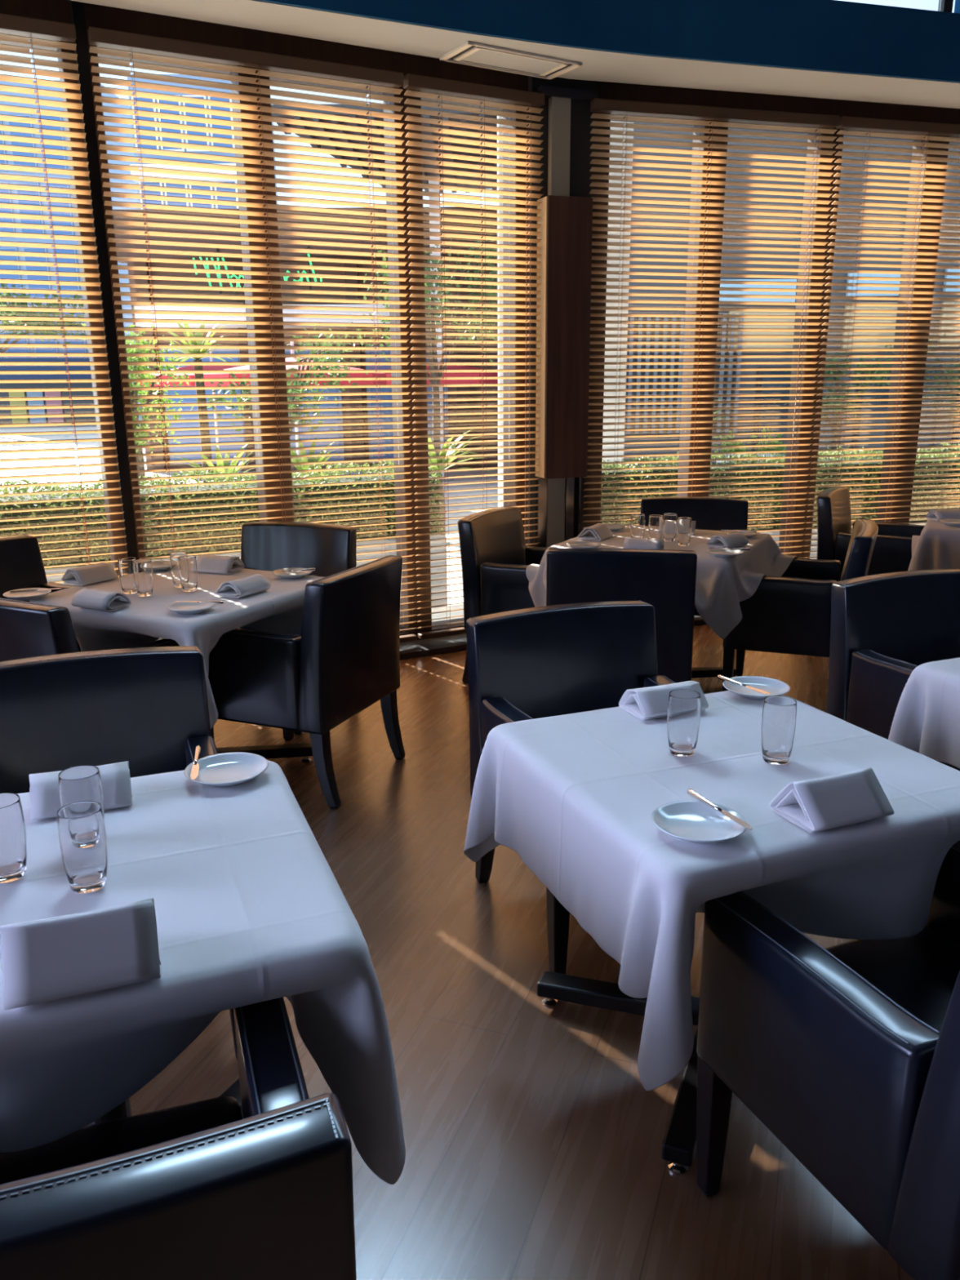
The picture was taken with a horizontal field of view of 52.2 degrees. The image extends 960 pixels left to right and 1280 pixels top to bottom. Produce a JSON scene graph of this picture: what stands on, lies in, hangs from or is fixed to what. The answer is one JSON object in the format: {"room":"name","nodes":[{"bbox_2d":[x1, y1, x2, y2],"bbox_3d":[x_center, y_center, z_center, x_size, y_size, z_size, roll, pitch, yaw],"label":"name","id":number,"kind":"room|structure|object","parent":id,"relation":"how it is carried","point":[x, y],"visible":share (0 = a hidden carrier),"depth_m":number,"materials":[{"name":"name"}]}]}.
{"room":"restaurant dining room","nodes":[
{"label":"restaurant dining room","id":0,"kind":"room"},
{"bbox_2d":[85,624,913,1279],"bbox_3d":[0.662,1.191,1.923,10.694,0.300,12.101,0,15,0],"label":"floor","id":1,"kind":"structure","parent":0,"point":[533,1134],"depth_m":2.16,"materials":[{"name":"brown wood"}]},
{"bbox_2d":[0,535,79,602],"bbox_3d":[-1.934,0.026,4.155,0.625,0.846,0.600,7,17,27],"label":"armchair","id":2,"kind":"object","parent":1,"relation":"on","point":[21,563],"visible":0.25,"depth_m":4.33,"materials":[{"name":"black leather"}]},
{"bbox_2d":[0,598,179,662],"bbox_3d":[-1.421,0.215,3.430,0.600,0.846,0.625,7,17,27],"label":"armchair","id":3,"kind":"object","parent":1,"relation":"on","point":[28,629],"visible":0.24,"depth_m":3.01,"materials":[{"name":"black leather"}]},
{"bbox_2d":[0,645,237,1059],"bbox_3d":[-0.901,0.511,2.303,0.600,0.846,0.625,-6,16,-20],"label":"armchair","id":4,"kind":"object","parent":1,"relation":"on","point":[147,708],"visible":0.4,"depth_m":2.43,"materials":[{"name":"black leather"}]},
{"bbox_2d":[87,1078,242,1125],"bbox_3d":[-0.639,0.732,1.663,0.700,0.739,0.700,-6,16,-20],"label":"pedestal table","id":5,"kind":"object","parent":1,"relation":"on","point":[122,1110],"visible":0.02,"depth_m":1.67,"materials":[{"name":"brown"}]},
{"bbox_2d":[0,760,405,1184],"bbox_3d":[-0.665,0.544,1.665,0.910,0.400,0.910,-6,16,-20],"label":"tablecloth","id":6,"kind":"object","parent":5,"relation":"on","point":[250,908],"visible":0.87,"depth_m":1.41,"materials":[{"name":"white fabric"}]},
{"bbox_2d":[0,792,26,883],"bbox_3d":[-0.743,0.310,1.524,0.066,0.128,0.066,-5,16,-17],"label":"water glass","id":7,"kind":"object","parent":6,"relation":"on","point":[13,848],"visible":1,"depth_m":1.51,"materials":[{"name":"white"}]},
{"bbox_2d":[28,760,132,820],"bbox_3d":[-0.733,0.269,1.799,0.171,0.060,0.119,-6,16,-20],"label":"folded napkin","id":8,"kind":"object","parent":6,"relation":"on","point":[44,793],"visible":0.65,"depth_m":1.77,"materials":[{"name":"white fabric"}]},
{"bbox_2d":[0,897,161,1010],"bbox_3d":[-0.517,0.392,1.274,0.186,0.088,0.118,-6,16,-20],"label":"folded napkin","id":9,"kind":"object","parent":6,"relation":"on","point":[45,960],"visible":1,"depth_m":1.24,"materials":[{"name":"white fabric"}]},
{"bbox_2d":[57,764,104,819],"bbox_3d":[-0.662,0.280,1.633,0.066,0.128,0.066,-5,16,-17],"label":"water glass","id":10,"kind":"object","parent":6,"relation":"on","point":[83,782],"visible":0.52,"depth_m":1.60,"materials":[{"name":"white"}]},
{"bbox_2d":[57,800,107,893],"bbox_3d":[-0.604,0.317,1.492,0.066,0.128,0.066,-5,16,-17],"label":"water glass","id":11,"kind":"object","parent":6,"relation":"on","point":[82,840],"visible":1,"depth_m":1.47,"materials":[{"name":"white"}]},
{"bbox_2d":[184,751,268,786],"bbox_3d":[-0.495,0.259,1.917,0.160,0.021,0.160,0,15,0],"label":"plate","id":12,"kind":"object","parent":6,"relation":"on","point":[224,769],"visible":0.96,"depth_m":1.94,"materials":[{"name":"white ceramic"}]},
{"bbox_2d":[0,996,356,1279],"bbox_3d":[-0.485,0.811,1.163,0.600,0.846,0.625,-6,16,-18],"label":"armchair","id":13,"kind":"object","parent":1,"relation":"on","point":[206,1189],"visible":0.98,"depth_m":0.87,"materials":[{"name":"black leather"}]},
{"bbox_2d":[216,742,312,763],"bbox_3d":[-1.099,0.172,3.784,0.784,0.739,0.784,7,17,27],"label":"pedestal table","id":14,"kind":"object","parent":1,"relation":"on","point":[291,750],"visible":0.18,"depth_m":3.93,"materials":[{"name":"brown metal"}]},
{"bbox_2d":[29,567,324,728],"bbox_3d":[-1.103,-0.027,3.781,1.076,0.378,0.962,9,17,31],"label":"tablecloth","id":15,"kind":"object","parent":14,"relation":"on","point":[278,609],"visible":0.62,"depth_m":3.44,"materials":[{"name":"white fabric"}]},
{"bbox_2d":[2,587,51,600],"bbox_3d":[-1.630,-0.162,3.529,0.160,0.021,0.160,0,15,0],"label":"plate","id":16,"kind":"object","parent":15,"relation":"on","point":[27,596],"visible":0.94,"depth_m":3.54,"materials":[{"name":"white ceramic"}]},
{"bbox_2d":[61,561,118,586],"bbox_3d":[-1.516,-0.259,3.808,0.119,0.060,0.171,8,17,29],"label":"folded napkin","id":17,"kind":"object","parent":15,"relation":"on","point":[101,571],"visible":1,"depth_m":3.77,"materials":[{"name":"white fabric"}]},
{"bbox_2d":[71,588,131,611],"bbox_3d":[-1.302,-0.141,3.363,0.168,0.057,0.110,7,17,27],"label":"folded napkin","id":18,"kind":"object","parent":15,"relation":"on","point":[84,597],"visible":1,"depth_m":3.33,"materials":[{"name":"white fabric"}]},
{"bbox_2d":[117,556,137,594],"bbox_3d":[-1.287,-0.235,3.588,0.066,0.128,0.066,-5,16,-17],"label":"water glass","id":19,"kind":"object","parent":15,"relation":"on","point":[126,572],"visible":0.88,"depth_m":3.56,"materials":[{"name":"white"}]},
{"bbox_2d":[133,559,153,596],"bbox_3d":[-1.217,-0.224,3.544,0.066,0.128,0.066,-5,16,-17],"label":"water glass","id":20,"kind":"object","parent":15,"relation":"on","point":[142,568],"visible":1,"depth_m":3.52,"materials":[{"name":"white"}]},
{"bbox_2d":[169,551,187,587],"bbox_3d":[-1.132,-0.265,3.694,0.066,0.128,0.066,-5,16,-17],"label":"water glass","id":21,"kind":"object","parent":15,"relation":"on","point":[174,556],"visible":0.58,"depth_m":3.67,"materials":[{"name":"white"}]},
{"bbox_2d":[177,555,197,591],"bbox_3d":[-1.077,-0.244,3.617,0.066,0.128,0.066,-5,16,-17],"label":"water glass","id":22,"kind":"object","parent":15,"relation":"on","point":[187,564],"visible":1,"depth_m":3.59,"materials":[{"name":"white"}]},
{"bbox_2d":[165,600,214,614],"bbox_3d":[-0.976,-0.107,3.307,0.160,0.021,0.160,0,15,0],"label":"plate","id":23,"kind":"object","parent":15,"relation":"on","point":[185,608],"visible":0.94,"depth_m":3.32,"materials":[{"name":"white ceramic"}]},
{"bbox_2d":[196,554,244,573],"bbox_3d":[-1.068,-0.313,3.996,0.171,0.060,0.119,5,16,21],"label":"folded napkin","id":24,"kind":"object","parent":15,"relation":"on","point":[205,562],"visible":0.98,"depth_m":3.97,"materials":[{"name":"white fabric"}]},
{"bbox_2d":[216,573,271,598],"bbox_3d":[-0.860,-0.199,3.566,0.110,0.057,0.168,7,17,27],"label":"folded napkin","id":25,"kind":"object","parent":15,"relation":"on","point":[236,588],"visible":1,"depth_m":3.53,"materials":[{"name":"white fabric"}]},
{"bbox_2d":[235,521,356,734],"bbox_3d":[-0.951,-0.086,4.545,0.600,0.846,0.625,5,16,20],"label":"armchair","id":26,"kind":"object","parent":1,"relation":"on","point":[331,549],"visible":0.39,"depth_m":4.65,"materials":[{"name":"black leather"}]},
{"bbox_2d":[208,555,404,808],"bbox_3d":[-0.674,0.116,3.779,0.625,0.846,0.600,6,16,22],"label":"armchair","id":27,"kind":"object","parent":1,"relation":"on","point":[344,660],"visible":0.92,"depth_m":3.51,"materials":[{"name":"black leather"}]},
{"bbox_2d":[457,506,547,683],"bbox_3d":[0.279,-0.220,5.015,0.625,0.846,0.600,7,17,26],"label":"armchair","id":28,"kind":"object","parent":1,"relation":"on","point":[495,557],"visible":0.58,"depth_m":4.83,"materials":[{"name":"black leather"}]},
{"bbox_2d":[466,600,676,973],"bbox_3d":[0.341,0.374,2.778,0.600,0.846,0.625,-6,16,-21],"label":"armchair","id":29,"kind":"object","parent":1,"relation":"on","point":[526,664],"visible":0.44,"depth_m":2.88,"materials":[{"name":"black leather"}]},
{"bbox_2d":[537,971,699,1174],"bbox_3d":[0.522,0.599,2.131,0.731,0.739,0.741,-6,16,-21],"label":"pedestal table","id":30,"kind":"object","parent":1,"relation":"on","point":[679,1141],"visible":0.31,"depth_m":2.26,"materials":[{"name":"black metal"}]},
{"bbox_2d":[463,690,959,1091],"bbox_3d":[0.502,0.409,2.096,0.881,0.378,0.935,-6,16,-21],"label":"tablecloth","id":31,"kind":"object","parent":30,"relation":"on","point":[575,796],"visible":0.8,"depth_m":1.78,"materials":[{"name":"white fabric"}]},
{"bbox_2d":[618,680,708,719],"bbox_3d":[0.426,0.133,2.277,0.171,0.060,0.119,-6,16,-21],"label":"folded napkin","id":32,"kind":"object","parent":31,"relation":"on","point":[651,702],"visible":0.69,"depth_m":2.24,"materials":[{"name":"white fabric"}]},
{"bbox_2d":[666,688,700,756],"bbox_3d":[0.417,0.171,2.010,0.066,0.128,0.066,-5,16,-17],"label":"water glass","id":33,"kind":"object","parent":31,"relation":"on","point":[683,715],"visible":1,"depth_m":1.99,"materials":[{"name":"white"}]},
{"bbox_2d":[651,800,746,843],"bbox_3d":[0.373,0.316,1.673,0.160,0.021,0.160,0,15,0],"label":"plate","id":34,"kind":"object","parent":31,"relation":"on","point":[690,820],"visible":0.99,"depth_m":1.69,"materials":[{"name":"white ceramic"}]},
{"bbox_2d":[687,788,751,830],"bbox_3d":[0.415,0.293,1.698,0.015,0.012,0.174,-7,16,-23],"label":"butter knife","id":35,"kind":"object","parent":34,"relation":"on","point":[691,793],"visible":1,"depth_m":1.70,"materials":[{"name":"silver metal"}]},
{"bbox_2d":[722,675,790,699],"bbox_3d":[0.676,0.121,2.398,0.160,0.021,0.160,0,15,0],"label":"plate","id":36,"kind":"object","parent":31,"relation":"on","point":[773,686],"visible":0.82,"depth_m":2.42,"materials":[{"name":"white ceramic"}]},
{"bbox_2d":[760,695,796,764],"bbox_3d":[0.598,0.182,1.963,0.066,0.128,0.066,-5,16,-17],"label":"water glass","id":37,"kind":"object","parent":31,"relation":"on","point":[779,715],"visible":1,"depth_m":1.94,"materials":[{"name":"white"}]},
{"bbox_2d":[769,767,893,833],"bbox_3d":[0.620,0.272,1.723,0.175,0.072,0.118,-6,16,-21],"label":"folded napkin","id":38,"kind":"object","parent":31,"relation":"on","point":[828,802],"visible":1,"depth_m":1.70,"materials":[{"name":"white fabric"}]},
{"bbox_2d":[546,548,697,683],"bbox_3d":[0.601,-0.020,4.252,0.600,0.846,0.625,2,15,8],"label":"armchair","id":39,"kind":"object","parent":1,"relation":"on","point":[665,580],"visible":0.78,"depth_m":3.91,"materials":[{"name":"black leather"}]},
{"bbox_2d":[640,497,748,668],"bbox_3d":[1.163,-0.331,5.406,0.600,0.846,0.625,3,15,12],"label":"armchair","id":40,"kind":"object","parent":1,"relation":"on","point":[713,513],"visible":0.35,"depth_m":5.51,"materials":[{"name":"black leather"}]},
{"bbox_2d":[691,666,736,678],"bbox_3d":[0.880,-0.114,4.798,0.784,0.739,0.784,7,17,27],"label":"pedestal table","id":41,"kind":"object","parent":1,"relation":"on","point":[707,672],"visible":0.06,"depth_m":4.93,"materials":[{"name":"black metal"}]},
{"bbox_2d":[525,524,797,639],"bbox_3d":[0.873,-0.314,4.734,1.106,0.344,1.159,7,17,27],"label":"tablecloth","id":42,"kind":"object","parent":41,"relation":"on","point":[722,584],"visible":0.45,"depth_m":4.39,"materials":[{"name":"white fabric"}]},
{"bbox_2d":[577,523,613,541],"bbox_3d":[0.562,-0.525,4.745,0.119,0.060,0.171,7,17,27],"label":"folded napkin","id":43,"kind":"object","parent":42,"relation":"on","point":[598,531],"visible":1,"depth_m":4.71,"materials":[{"name":"white fabric"}]},
{"bbox_2d":[631,513,644,538],"bbox_3d":[0.748,-0.531,4.641,0.066,0.128,0.066,-5,16,-17],"label":"water glass","id":44,"kind":"object","parent":42,"relation":"on","point":[637,520],"visible":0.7,"depth_m":4.62,"materials":[{"name":"white"}]},
{"bbox_2d":[622,537,664,549],"bbox_3d":[0.731,-0.424,4.368,0.168,0.057,0.110,5,16,19],"label":"folded napkin","id":45,"kind":"object","parent":42,"relation":"on","point":[628,543],"visible":0.74,"depth_m":4.33,"materials":[{"name":"white fabric"}]},
{"bbox_2d":[648,514,662,538],"bbox_3d":[0.824,-0.520,4.597,0.066,0.128,0.066,-5,16,-17],"label":"water glass","id":46,"kind":"object","parent":42,"relation":"on","point":[655,524],"visible":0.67,"depth_m":4.57,"materials":[{"name":"white"}]},
{"bbox_2d":[662,513,677,541],"bbox_3d":[0.901,-0.534,4.646,0.066,0.128,0.066,-5,16,-17],"label":"water glass","id":47,"kind":"object","parent":42,"relation":"on","point":[669,520],"visible":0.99,"depth_m":4.62,"materials":[{"name":"white"}]},
{"bbox_2d":[676,516,691,546],"bbox_3d":[0.941,-0.499,4.515,0.066,0.128,0.066,-5,16,-17],"label":"water glass","id":48,"kind":"object","parent":42,"relation":"on","point":[684,523],"visible":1,"depth_m":4.49,"materials":[{"name":"white"}]},
{"bbox_2d":[706,532,748,548],"bbox_3d":[1.132,-0.456,4.474,0.168,0.057,0.110,-13,19,-38],"label":"folded napkin","id":49,"kind":"object","parent":42,"relation":"on","point":[737,539],"visible":0.99,"depth_m":4.45,"materials":[{"name":"white fabric"}]},
{"bbox_2d":[722,519,878,691],"bbox_3d":[1.515,-0.132,4.646,0.625,0.846,0.600,5,16,20],"label":"armchair","id":50,"kind":"object","parent":1,"relation":"on","point":[790,612],"visible":0.67,"depth_m":4.39,"materials":[{"name":"black leather"}]},
{"bbox_2d":[696,840,959,1279],"bbox_3d":[0.791,0.681,1.611,0.600,0.846,0.625,-7,16,-22],"label":"armchair","id":51,"kind":"object","parent":1,"relation":"on","point":[848,1053],"visible":0.94,"depth_m":1.50,"materials":[{"name":"black leather"}]},
{"bbox_2d":[817,486,924,581],"bbox_3d":[2.333,-0.455,5.838,0.625,0.846,0.600,8,17,29],"label":"armchair","id":52,"kind":"object","parent":1,"relation":"on","point":[892,550],"visible":0.49,"depth_m":5.63,"materials":[{"name":"black leather"}]},
{"bbox_2d":[826,568,959,770],"bbox_3d":[1.556,0.244,3.230,0.600,0.846,0.625,-6,16,-21],"label":"armchair","id":53,"kind":"object","parent":1,"relation":"on","point":[885,626],"visible":0.59,"depth_m":3.29,"materials":[{"name":"black leather"}]},
{"bbox_3d":[1.671,0.478,2.552,0.700,0.739,0.700,-6,16,-21],"label":"pedestal table","id":54,"kind":"object","parent":1,"relation":"on","visible":0},
{"bbox_2d":[888,657,959,768],"bbox_3d":[1.657,0.272,2.561,0.942,0.369,1.046,-6,16,-21],"label":"tablecloth","id":55,"kind":"object","parent":54,"relation":"on","point":[926,722],"visible":0.87,"depth_m":2.60,"materials":[{"name":"white fabric"}]},
{"bbox_3d":[2.843,-0.257,5.277,0.784,0.739,0.784,7,17,27],"label":"pedestal table","id":56,"kind":"object","parent":1,"relation":"on","visible":0},
{"bbox_2d":[907,509,959,571],"bbox_3d":[2.825,-0.462,5.224,1.041,0.339,1.015,7,17,27],"label":"tablecloth","id":57,"kind":"object","parent":56,"relation":"on","point":[937,547],"visible":0.72,"depth_m":5.00,"materials":[{"name":"white fabric"}]},
{"bbox_2d":[925,508,959,521],"bbox_3d":[2.495,-0.670,5.237,0.168,0.057,0.110,-3,15,-10],"label":"folded napkin","id":58,"kind":"object","parent":57,"relation":"on","point":[933,515],"visible":0.97,"depth_m":5.20,"materials":[{"name":"white fabric"}]},
{"bbox_2d":[70,0,959,108],"bbox_3d":[0.520,-2.846,4.593,11.354,0.130,0.932,-6,16,-20],"label":"ceiling","id":59,"kind":"structure","parent":0,"point":[599,65],"depth_m":4.73,"materials":[{"name":"grey paint"}]},
{"bbox_2d":[439,40,582,79],"bbox_3d":[0.154,-2.815,4.765,0.650,0.012,0.273,-9,17,-30],"label":"ceiling vent","id":60,"kind":"object","parent":59,"relation":"in","point":[469,53],"visible":1,"depth_m":4.75,"materials":[{"name":"white metal"}]},
{"bbox_2d":[525,75,598,547],"bbox_3d":[0.432,-1.599,5.725,0.380,3.140,0.475,-6,16,-19],"label":"column","id":61,"kind":"structure","parent":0,"point":[566,214],"depth_m":5.44,"materials":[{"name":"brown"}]},
{"bbox_2d":[257,0,959,82],"bbox_3d":[0.489,-3.893,4.109,11.191,2.396,0.599,-6,16,-20],"label":"wall","id":62,"kind":"structure","parent":0,"point":[821,35],"depth_m":4.78,"materials":[{"name":"blue paint"}]},
{"bbox_2d":[0,0,528,659],"bbox_3d":[-2.106,-1.221,4.397,5.550,3.130,0.400,-8,17,-27],"label":"window","id":63,"kind":"structure","parent":62,"relation":"in","point":[84,15],"depth_m":4.85,"materials":[{"name":"brown wood"}]},
{"bbox_2d":[0,13,128,582],"bbox_3d":[-2.344,-1.109,4.178,1.455,2.880,0.060,-8,17,-27],"label":"blind","id":64,"kind":"object","parent":63,"relation":"attached to","point":[9,24],"visible":0.81,"depth_m":4.28,"materials":[{"name":"brown wood"}]},
{"bbox_2d":[87,26,417,642],"bbox_3d":[-1.016,-1.301,4.861,1.452,2.880,0.060,-8,17,-27],"label":"blind","id":65,"kind":"object","parent":63,"relation":"attached to","point":[100,37],"visible":0.83,"depth_m":4.68,"materials":[{"name":"brown wood"}]},
{"bbox_2d":[403,73,544,639],"bbox_3d":[-0.009,-1.447,5.379,0.793,2.880,0.060,-8,17,-27],"label":"blind","id":66,"kind":"object","parent":63,"relation":"attached to","point":[411,82],"visible":0.87,"depth_m":5.22,"materials":[{"name":"brown wood"}]},
{"bbox_2d":[587,80,959,625],"bbox_3d":[3.140,-1.799,6.416,5.285,3.130,0.400,-5,15,-15],"label":"window","id":67,"kind":"structure","parent":62,"relation":"in","point":[606,90],"depth_m":6.01,"materials":[{"name":"brown wood"}]},
{"bbox_2d":[582,97,839,558],"bbox_3d":[1.348,-1.582,5.848,1.520,2.880,0.060,-5,15,-15],"label":"blind","id":68,"kind":"object","parent":67,"relation":"attached to","point":[597,105],"visible":0.79,"depth_m":5.68,"materials":[{"name":"brown wood"}]},
{"bbox_2d":[803,115,959,558],"bbox_3d":[2.822,-1.699,6.243,1.504,2.880,0.060,-5,15,-15],"label":"blind","id":69,"kind":"object","parent":67,"relation":"attached to","point":[865,124],"visible":0.86,"depth_m":6.03,"materials":[{"name":"brown wood"}]},
{"label":"outside","id":70,"kind":"structure","parent":0,"visible":0},
{"bbox_2d":[0,423,497,605],"bbox_3d":[-0.097,-12.354,53.626,120.000,0.200,130.000,0,15,0],"label":"ground","id":71,"kind":"structure","parent":70,"point":[32,428],"depth_m":19.35,"materials":[{"name":"white concrete"}]},
{"bbox_2d":[0,274,86,352],"bbox_3d":[-16.312,-9.640,32.857,7.674,5.485,6.017,0,15,0],"label":"broadleaf tree","id":72,"kind":"object","parent":71,"relation":"on","point":[23,322],"visible":0.54,"depth_m":32.18,"materials":[{"name":"green plant"}]},
{"bbox_2d":[0,80,142,426],"bbox_3d":[-18.426,-15.940,41.976,7.400,13.000,8.600,0,15,0],"label":"office building","id":73,"kind":"structure","parent":71,"relation":"on","point":[12,349],"depth_m":39.28,"materials":[{"name":"blue"}]},
{"bbox_2d":[8,391,28,423],"bbox_3d":[-19.202,-9.709,40.750,0.650,1.400,0.070,0,15,0],"label":"poster","id":74,"kind":"object","parent":73,"relation":"attached to","point":[11,394],"depth_m":40.75,"materials":[{"name":"yellow paper"}]},
{"bbox_2d":[26,391,46,423],"bbox_3d":[-18.452,-9.715,40.750,0.650,1.400,0.070,0,15,0],"label":"poster","id":75,"kind":"object","parent":73,"relation":"attached to","point":[34,402],"depth_m":40.75,"materials":[{"name":"blue paper"}]},
{"bbox_2d":[44,391,64,422],"bbox_3d":[-17.702,-9.721,40.750,0.650,1.400,0.070,0,15,0],"label":"poster","id":76,"kind":"object","parent":73,"relation":"attached to","point":[55,393],"depth_m":40.75,"materials":[{"name":"pink paper"}]},
{"bbox_2d":[80,308,189,486],"bbox_3d":[-3.918,-2.474,11.118,1.068,2.628,1.176,8,17,29],"label":"broadleaf tree","id":77,"kind":"object","parent":71,"relation":"on","point":[133,393],"visible":0.48,"depth_m":11.11,"materials":[{"name":"green plant"}]},
{"bbox_2d":[137,348,238,449],"bbox_3d":[-4.580,-3.858,16.969,2.509,2.300,2.509,6,16,22],"label":"patio umbrella","id":78,"kind":"object","parent":71,"relation":"on","point":[204,366],"visible":0.11,"depth_m":16.15,"materials":[{"name":"red fabric"}]},
{"bbox_2d":[159,318,234,482],"bbox_3d":[-3.303,-2.557,11.720,1.100,2.467,1.086,0,15,0],"label":"palm plant","id":79,"kind":"object","parent":71,"relation":"on","point":[204,440],"visible":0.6,"depth_m":11.58,"materials":[{"name":"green plant"}]},
{"bbox_2d":[127,74,278,208],"bbox_3d":[-9.277,-13.001,34.550,3.350,11.000,6.500,0,15,0],"label":"apartment building","id":80,"kind":"structure","parent":71,"relation":"on","point":[153,128],"depth_m":30.81,"materials":[{"name":"blue"}]},
{"bbox_2d":[169,444,256,483],"bbox_3d":[-2.854,-1.660,10.932,1.372,1.141,1.432,0,15,0],"label":"palm plant","id":81,"kind":"object","parent":71,"relation":"on","point":[224,463],"visible":0.29,"depth_m":10.75,"materials":[{"name":"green plant"}]},
{"bbox_2d":[44,534,447,639],"bbox_3d":[-2.561,-0.132,5.996,4.920,0.710,0.690,-8,17,-27],"label":"planter box","id":82,"kind":"object","parent":71,"relation":"on","point":[391,547],"visible":0.11,"depth_m":6.57,"materials":[{"name":"grey concrete"}]},
{"bbox_2d":[0,460,444,569],"bbox_3d":[-2.564,-0.711,5.836,4.952,0.529,0.731,-8,17,-27],"label":"box hedge","id":83,"kind":"object","parent":82,"relation":"on","point":[335,480],"visible":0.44,"depth_m":6.01,"materials":[{"name":"green plant"}]},
{"bbox_2d":[190,325,368,470],"bbox_3d":[-2.336,-2.564,11.889,2.057,2.381,2.440,0,15,0],"label":"broadleaf tree","id":84,"kind":"object","parent":71,"relation":"on","point":[306,343],"visible":0.39,"depth_m":11.52,"materials":[{"name":"green plant"}]},
{"bbox_2d":[203,341,386,473],"bbox_3d":[-2.675,-3.153,14.263,2.509,2.300,2.509,1,15,5],"label":"patio umbrella","id":85,"kind":"object","parent":71,"relation":"on","point":[289,359],"visible":0.18,"depth_m":13.34,"materials":[{"name":"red fabric"}]},
{"bbox_2d":[112,206,497,472],"bbox_3d":[-2.723,-6.105,20.592,8.250,4.750,5.050,0,15,0],"label":"building","id":86,"kind":"structure","parent":71,"relation":"on","point":[189,416],"depth_m":18.94,"materials":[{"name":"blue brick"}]},
{"bbox_2d":[192,246,322,293],"bbox_3d":[-4.042,-6.728,17.820,2.328,0.800,0.093,0,15,0],"label":"sign","id":87,"kind":"object","parent":86,"relation":"attached to","point":[217,249],"visible":0.48,"depth_m":17.80,"materials":[{"name":"green"}]},
{"bbox_2d":[290,436,357,477],"bbox_3d":[-1.987,-1.747,11.187,1.325,1.162,1.219,6,16,23],"label":"palm plant","id":88,"kind":"object","parent":71,"relation":"on","point":[301,467],"visible":0.24,"depth_m":11.27,"materials":[{"name":"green plant"}]},
{"bbox_2d":[271,103,497,476],"bbox_3d":[-1.015,-5.082,15.823,3.550,5.200,5.200,0,15,0],"label":"building","id":89,"kind":"structure","parent":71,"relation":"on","point":[434,222],"depth_m":14.28,"materials":[{"name":"grey metal"}]},
{"bbox_2d":[342,232,497,474],"bbox_3d":[-0.439,-3.205,12.032,2.544,3.516,2.621,0,15,0],"label":"broadleaf tree","id":90,"kind":"object","parent":71,"relation":"on","point":[487,256],"visible":0.31,"depth_m":11.96,"materials":[{"name":"green plant"}]},
{"bbox_2d":[380,428,488,535],"bbox_3d":[-0.500,-1.724,10.703,1.386,1.343,1.356,12,20,40],"label":"palm plant","id":91,"kind":"object","parent":71,"relation":"on","point":[445,460],"visible":0.34,"depth_m":10.64,"materials":[{"name":"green plant"}]},
{"bbox_2d":[382,362,497,481],"bbox_3d":[-0.781,-3.991,17.356,2.509,2.300,2.509,-4,15,-11],"label":"patio umbrella","id":92,"kind":"object","parent":71,"relation":"on","point":[449,366],"visible":0.12,"depth_m":16.18,"materials":[{"name":"red fabric"}]},
{"bbox_2d":[497,115,503,506],"bbox_3d":[0.205,-2.512,8.366,0.100,4.050,0.260,0,15,0],"label":"stone column","id":93,"kind":"structure","parent":71,"relation":"on","point":[500,257],"depth_m":8.27,"materials":[{"name":"white paint"}]},
{"bbox_2d":[602,120,633,464],"bbox_3d":[1.111,-2.471,8.379,0.260,3.950,0.260,0,15,0],"label":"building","id":94,"kind":"structure","parent":71,"relation":"on","point":[616,247],"depth_m":8.18,"materials":[{"name":"white paint"}]},
{"bbox_2d":[712,424,758,462],"bbox_3d":[3.716,-2.615,14.416,0.565,1.085,0.501,-5,16,-17],"label":"round planter","id":95,"kind":"object","parent":71,"relation":"on","point":[729,443],"visible":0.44,"depth_m":14.30,"materials":[{"name":"white paint"}]},
{"bbox_2d":[755,427,786,461],"bbox_3d":[4.285,-2.604,14.423,0.510,1.050,0.500,4,16,17],"label":"round planter","id":96,"kind":"object","parent":71,"relation":"on","point":[776,442],"visible":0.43,"depth_m":14.33,"materials":[{"name":"white paint"}]},
{"bbox_2d":[623,122,959,465],"bbox_3d":[8.204,-5.821,17.550,13.500,5.600,5.120,0,15,0],"label":"office building","id":97,"kind":"structure","parent":71,"relation":"on","point":[644,248],"depth_m":15.18,"materials":[{"name":"grey"}]},
{"bbox_2d":[774,351,892,458],"bbox_3d":[5.200,-3.167,14.382,1.685,2.150,1.893,11,19,38],"label":"broadleaf tree","id":98,"kind":"object","parent":71,"relation":"on","point":[832,359],"visible":0.38,"depth_m":14.08,"materials":[{"name":"green plant"}]},
{"bbox_2d":[758,521,926,559],"bbox_3d":[2.713,-0.662,8.026,4.850,0.610,0.690,-5,15,-15],"label":"planter box","id":99,"kind":"object","parent":71,"relation":"on","point":[814,531],"visible":0.02,"depth_m":7.59,"materials":[{"name":"grey concrete"}]},
{"bbox_2d":[600,441,959,530],"bbox_3d":[2.711,-1.241,7.857,4.884,0.628,0.735,-5,15,-15],"label":"box hedge","id":100,"kind":"object","parent":99,"relation":"on","point":[615,473],"visible":0.41,"depth_m":7.54,"materials":[{"name":"green plant"}]},
{"bbox_2d":[884,333,959,454],"bbox_3d":[7.269,-3.413,14.246,2.103,2.664,2.472,-6,16,-21],"label":"broadleaf tree","id":101,"kind":"object","parent":71,"relation":"on","point":[953,395],"visible":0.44,"depth_m":14.32,"materials":[{"name":"green plant"}]},
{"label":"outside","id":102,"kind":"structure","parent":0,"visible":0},
{"bbox_2d":[431,604,463,622],"bbox_3d":[0.276,-0.002,6.358,11.400,0.230,1.325,-6,16,-21],"label":"ground","id":103,"kind":"structure","parent":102,"point":[442,615],"depth_m":6.61,"materials":[{"name":"beige concrete"}]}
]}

